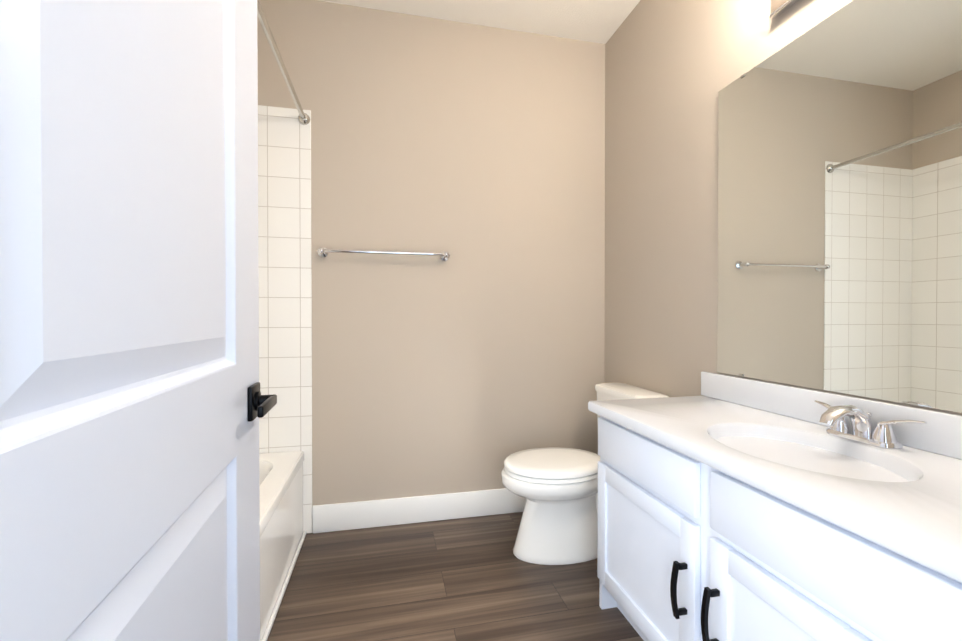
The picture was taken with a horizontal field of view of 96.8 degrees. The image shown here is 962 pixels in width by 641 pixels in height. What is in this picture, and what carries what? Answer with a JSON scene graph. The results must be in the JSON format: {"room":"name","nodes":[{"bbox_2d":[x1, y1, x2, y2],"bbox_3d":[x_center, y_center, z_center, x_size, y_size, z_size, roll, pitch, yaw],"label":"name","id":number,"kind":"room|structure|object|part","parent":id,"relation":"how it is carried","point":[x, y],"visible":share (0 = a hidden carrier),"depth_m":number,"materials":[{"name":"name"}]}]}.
{"room":"bathroom","nodes":[
{"label":"bathroom","id":0,"kind":"room"},
{"bbox_2d":[257,0,604,532],"bbox_3d":[-0.469,-0.280,2.389,2.689,2.800,0.100,0,1,-13],"label":"wall","id":1,"kind":"structure","parent":0,"point":[474,361],"depth_m":2.40,"materials":[{"name":"beige paint"}]},
{"bbox_2d":[258,105,311,533],"bbox_3d":[-1.281,0.012,2.156,0.801,2.220,0.008,0,1,-13],"label":"wall tile","id":2,"kind":"structure","parent":1,"relation":"attached to","point":[284,259],"depth_m":2.21,"materials":[{"name":"tile"}]},
{"bbox_2d":[257,0,309,124],"bbox_3d":[-0.759,-1.043,1.489,0.064,0.064,1.517,0,1,-13],"label":"rail","id":3,"kind":"object","parent":2,"relation":"attached to","point":[303,118],"visible":1,"depth_m":1.72,"materials":[{"name":"silver metal"}]},
{"bbox_2d":[317,247,449,260],"bbox_3d":[-0.510,-0.360,2.286,0.699,0.054,0.080,0,1,-13],"label":"towel rail","id":4,"kind":"object","parent":1,"relation":"attached to","point":[323,252],"visible":1,"depth_m":2.25,"materials":[{"name":"silver metal"}]},
{"bbox_3d":[-0.828,-0.359,2.230,0.054,0.054,0.052,0,1,-13],"label":"post","id":5,"kind":"part","parent":4,"relation":"part of","materials":[{"name":"silver metal"}]},
{"bbox_3d":[-0.198,-0.360,2.370,0.054,0.054,0.052,0,1,-13],"label":"post","id":6,"kind":"part","parent":4,"relation":"part of","materials":[{"name":"silver metal"}]},
{"bbox_2d":[312,488,526,533],"bbox_3d":[-0.065,1.047,2.431,1.684,0.145,0.015,0,1,-13],"label":"baseboard","id":7,"kind":"structure","parent":1,"relation":"attached to","point":[372,513],"depth_m":2.35,"materials":[{"name":"white wood"}]},
{"bbox_2d":[267,512,643,640],"bbox_3d":[-0.077,1.185,0.635,2.689,0.100,3.720,0,1,-13],"label":"floor","id":8,"kind":"structure","parent":0,"point":[469,579],"depth_m":1.77,"materials":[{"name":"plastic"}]},
{"bbox_2d":[259,451,305,640],"bbox_3d":[-1.126,0.908,1.424,0.764,0.440,1.500,0,1,-13],"label":"bathtub","id":9,"kind":"object","parent":8,"relation":"on","point":[282,535],"visible":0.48,"depth_m":1.78,"materials":[{"name":"white ceramic"}]},
{"bbox_2d":[501,383,668,564],"bbox_3d":[0.472,0.734,2.111,0.761,0.776,0.444,0,1,-13],"label":"toilet","id":10,"kind":"object","parent":8,"relation":"on","point":[557,487],"visible":0.58,"depth_m":1.99,"materials":[{"name":"white ceramic"}]},
{"bbox_3d":[0.376,0.926,2.091,0.563,0.392,0.376,0,1,-13],"label":"bowl","id":11,"kind":"part","parent":10,"relation":"part of","materials":[{"name":"white ceramic"}]},
{"bbox_3d":[0.359,0.718,2.085,0.500,0.020,0.382,0,1,-13],"label":"seat","id":12,"kind":"part","parent":10,"relation":"part of","materials":[{"name":"white plastic"}]},
{"bbox_3d":[0.359,0.688,2.085,0.502,0.038,0.384,0,1,-13],"label":"seat lid","id":13,"kind":"part","parent":10,"relation":"part of","materials":[{"name":"white plastic"}]},
{"bbox_3d":[0.754,0.557,2.172,0.168,0.345,0.426,0,1,-13],"label":"tank","id":14,"kind":"part","parent":10,"relation":"part of","materials":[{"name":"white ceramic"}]},
{"bbox_3d":[0.754,0.365,2.170,0.184,0.038,0.444,0,1,-13],"label":"tank lid","id":15,"kind":"part","parent":10,"relation":"part of","materials":[{"name":"white ceramic"}]},
{"bbox_2d":[588,371,961,640],"bbox_3d":[0.821,0.675,1.051,0.550,0.912,1.398,0,1,-13],"label":"bathroom vanity","id":16,"kind":"object","parent":8,"relation":"on","point":[731,508],"visible":1,"depth_m":1.03,"materials":[{"name":"white wood"}]},
{"bbox_3d":[0.467,0.770,1.629,0.020,0.452,0.058,0,1,-13],"label":"door","id":17,"kind":"part","parent":16,"relation":"part of","materials":[{"name":"white wood"}]},
{"bbox_3d":[0.518,0.969,1.399,0.020,0.058,0.417,0,1,-13],"label":"door","id":18,"kind":"part","parent":16,"relation":"part of","materials":[{"name":"white wood"}]},
{"bbox_3d":[0.523,0.772,1.398,0.010,0.340,0.421,0,1,-13],"label":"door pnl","id":19,"kind":"part","parent":16,"relation":"part of","materials":[{"name":"white wood"}]},
{"bbox_3d":[0.518,0.575,1.396,0.020,0.058,0.417,0,1,-13],"label":"door","id":20,"kind":"part","parent":16,"relation":"part of","materials":[{"name":"white wood"}]},
{"bbox_3d":[0.518,0.449,1.395,0.020,0.146,0.533,0,1,-13],"label":"drawer","id":21,"kind":"part","parent":16,"relation":"part of","materials":[{"name":"white wood"}]},
{"bbox_3d":[0.547,0.792,1.162,0.026,0.014,0.012,0,1,-13],"label":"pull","id":22,"kind":"part","parent":16,"relation":"part of","materials":[{"name":"black metal"}]},
{"bbox_3d":[0.547,0.668,1.161,0.026,0.014,0.012,0,1,-13],"label":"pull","id":23,"kind":"part","parent":16,"relation":"part of","materials":[{"name":"black metal"}]},
{"bbox_3d":[0.570,0.774,1.166,0.020,0.452,0.058,0,1,-13],"label":"door","id":24,"kind":"part","parent":16,"relation":"part of","materials":[{"name":"white wood"}]},
{"bbox_3d":[0.572,0.669,1.048,0.026,0.014,0.012,0,1,-13],"label":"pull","id":25,"kind":"part","parent":16,"relation":"part of","materials":[{"name":"black metal"}]},
{"bbox_3d":[0.595,0.775,1.055,0.020,0.452,0.058,0,1,-13],"label":"door","id":26,"kind":"part","parent":16,"relation":"part of","materials":[{"name":"white wood"}]},
{"bbox_3d":[0.634,0.776,0.899,0.010,0.340,0.268,0,1,-13],"label":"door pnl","id":27,"kind":"part","parent":16,"relation":"part of","materials":[{"name":"white wood"}]},
{"bbox_3d":[0.629,0.579,0.896,0.020,0.058,0.264,0,1,-13],"label":"door","id":28,"kind":"part","parent":16,"relation":"part of","materials":[{"name":"white wood"}]},
{"bbox_3d":[0.664,0.778,0.741,0.020,0.452,0.058,0,1,-13],"label":"door","id":29,"kind":"part","parent":16,"relation":"part of","materials":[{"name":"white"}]},
{"bbox_2d":[814,400,926,449],"bbox_3d":[0.967,0.270,1.125,0.160,0.095,0.266,0,1,-13],"label":"faucet","id":30,"kind":"object","parent":16,"relation":"on","point":[863,436],"depth_m":1.11,"materials":[{"name":"silver metal"}]},
{"bbox_2d":[318,0,639,43],"bbox_3d":[-0.077,-1.715,0.610,2.689,0.100,3.720,0,1,-13],"label":"ceiling","id":31,"kind":"structure","parent":0,"point":[598,21],"depth_m":2.33,"materials":[{"name":"white paint"}]},
{"bbox_2d":[604,0,961,414],"bbox_3d":[1.198,-0.267,0.855,0.100,2.800,3.620,0,1,-13],"label":"wall","id":32,"kind":"structure","parent":0,"point":[673,68],"depth_m":2.00,"materials":[{"name":"beige paint"}]},
{"bbox_2d":[769,0,798,18],"bbox_3d":[0.984,-1.159,1.097,0.206,0.260,0.704,0,1,-13],"label":"wall sconce","id":33,"kind":"object","parent":32,"relation":"attached to","point":[779,7],"visible":0.94,"depth_m":1.43,"materials":[{"name":"beige"}]},
{"bbox_3d":[1.075,-1.101,1.117,0.020,0.118,0.700,0,1,-13],"label":"plate","id":34,"kind":"part","parent":33,"relation":"part of","materials":[{"name":"beige"}]},
{"bbox_2d":[701,371,961,459],"bbox_3d":[1.079,0.268,1.105,0.020,0.100,1.398,0,1,-13],"label":"backsplash","id":35,"kind":"structure","parent":32,"relation":"attached to","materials":[{"name":"white stone"}]},
{"bbox_2d":[717,0,961,412],"bbox_3d":[1.077,-0.349,1.140,0.009,1.122,1.170,0,1,-13],"label":"mirror","id":36,"kind":"object","parent":32,"relation":"attached to","point":[840,201],"visible":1,"depth_m":1.22,"materials":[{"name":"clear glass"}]},
{"bbox_3d":[-0.705,-0.259,-0.085,0.955,2.800,0.120,0,1,-13],"label":"wall","id":37,"kind":"structure","parent":0,"visible":0},
{"bbox_2d":[0,0,259,640],"bbox_3d":[-0.376,-0.092,0.492,0.035,2.440,0.840,0,1,-15],"label":"door","id":38,"kind":"structure","parent":37,"relation":"in","point":[92,511],"depth_m":0.42,"materials":[{"name":"white wood"}]},
{"bbox_2d":[0,0,237,640],"bbox_3d":[-0.365,-0.122,0.494,0.013,2.040,0.510,0,1,-15],"label":"panel","id":39,"kind":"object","parent":38,"relation":"attached to","point":[117,217],"depth_m":0.41,"materials":[{"name":"white wood"}]},
{"bbox_3d":[-0.365,0.567,0.500,0.014,0.662,0.510,0,1,-15],"label":"panel","id":40,"kind":"part","parent":39,"relation":"part of","materials":[{"name":"white wood"}]},
{"bbox_2d":[248,382,274,421],"bbox_3d":[-0.433,0.160,0.850,0.043,0.066,0.066,0,1,-16],"label":"rose","id":41,"kind":"object","parent":38,"relation":"attached to","point":[254,388],"depth_m":0.83,"materials":[{"name":"black metal"}]},
{"bbox_3d":[-0.428,0.160,0.851,0.034,0.038,0.038,0,1,-15],"label":"door handle neck","id":42,"kind":"part","parent":41,"relation":"part of","materials":[{"name":"black metal"}]},
{"bbox_2d":[257,394,276,417],"bbox_3d":[-0.403,0.160,0.806,0.010,0.020,0.125,0,1,-15],"label":"lever","id":43,"kind":"object","parent":41,"relation":"attached to","point":[265,407],"visible":1,"depth_m":0.78,"materials":[{"name":"black metal"}]}
]}

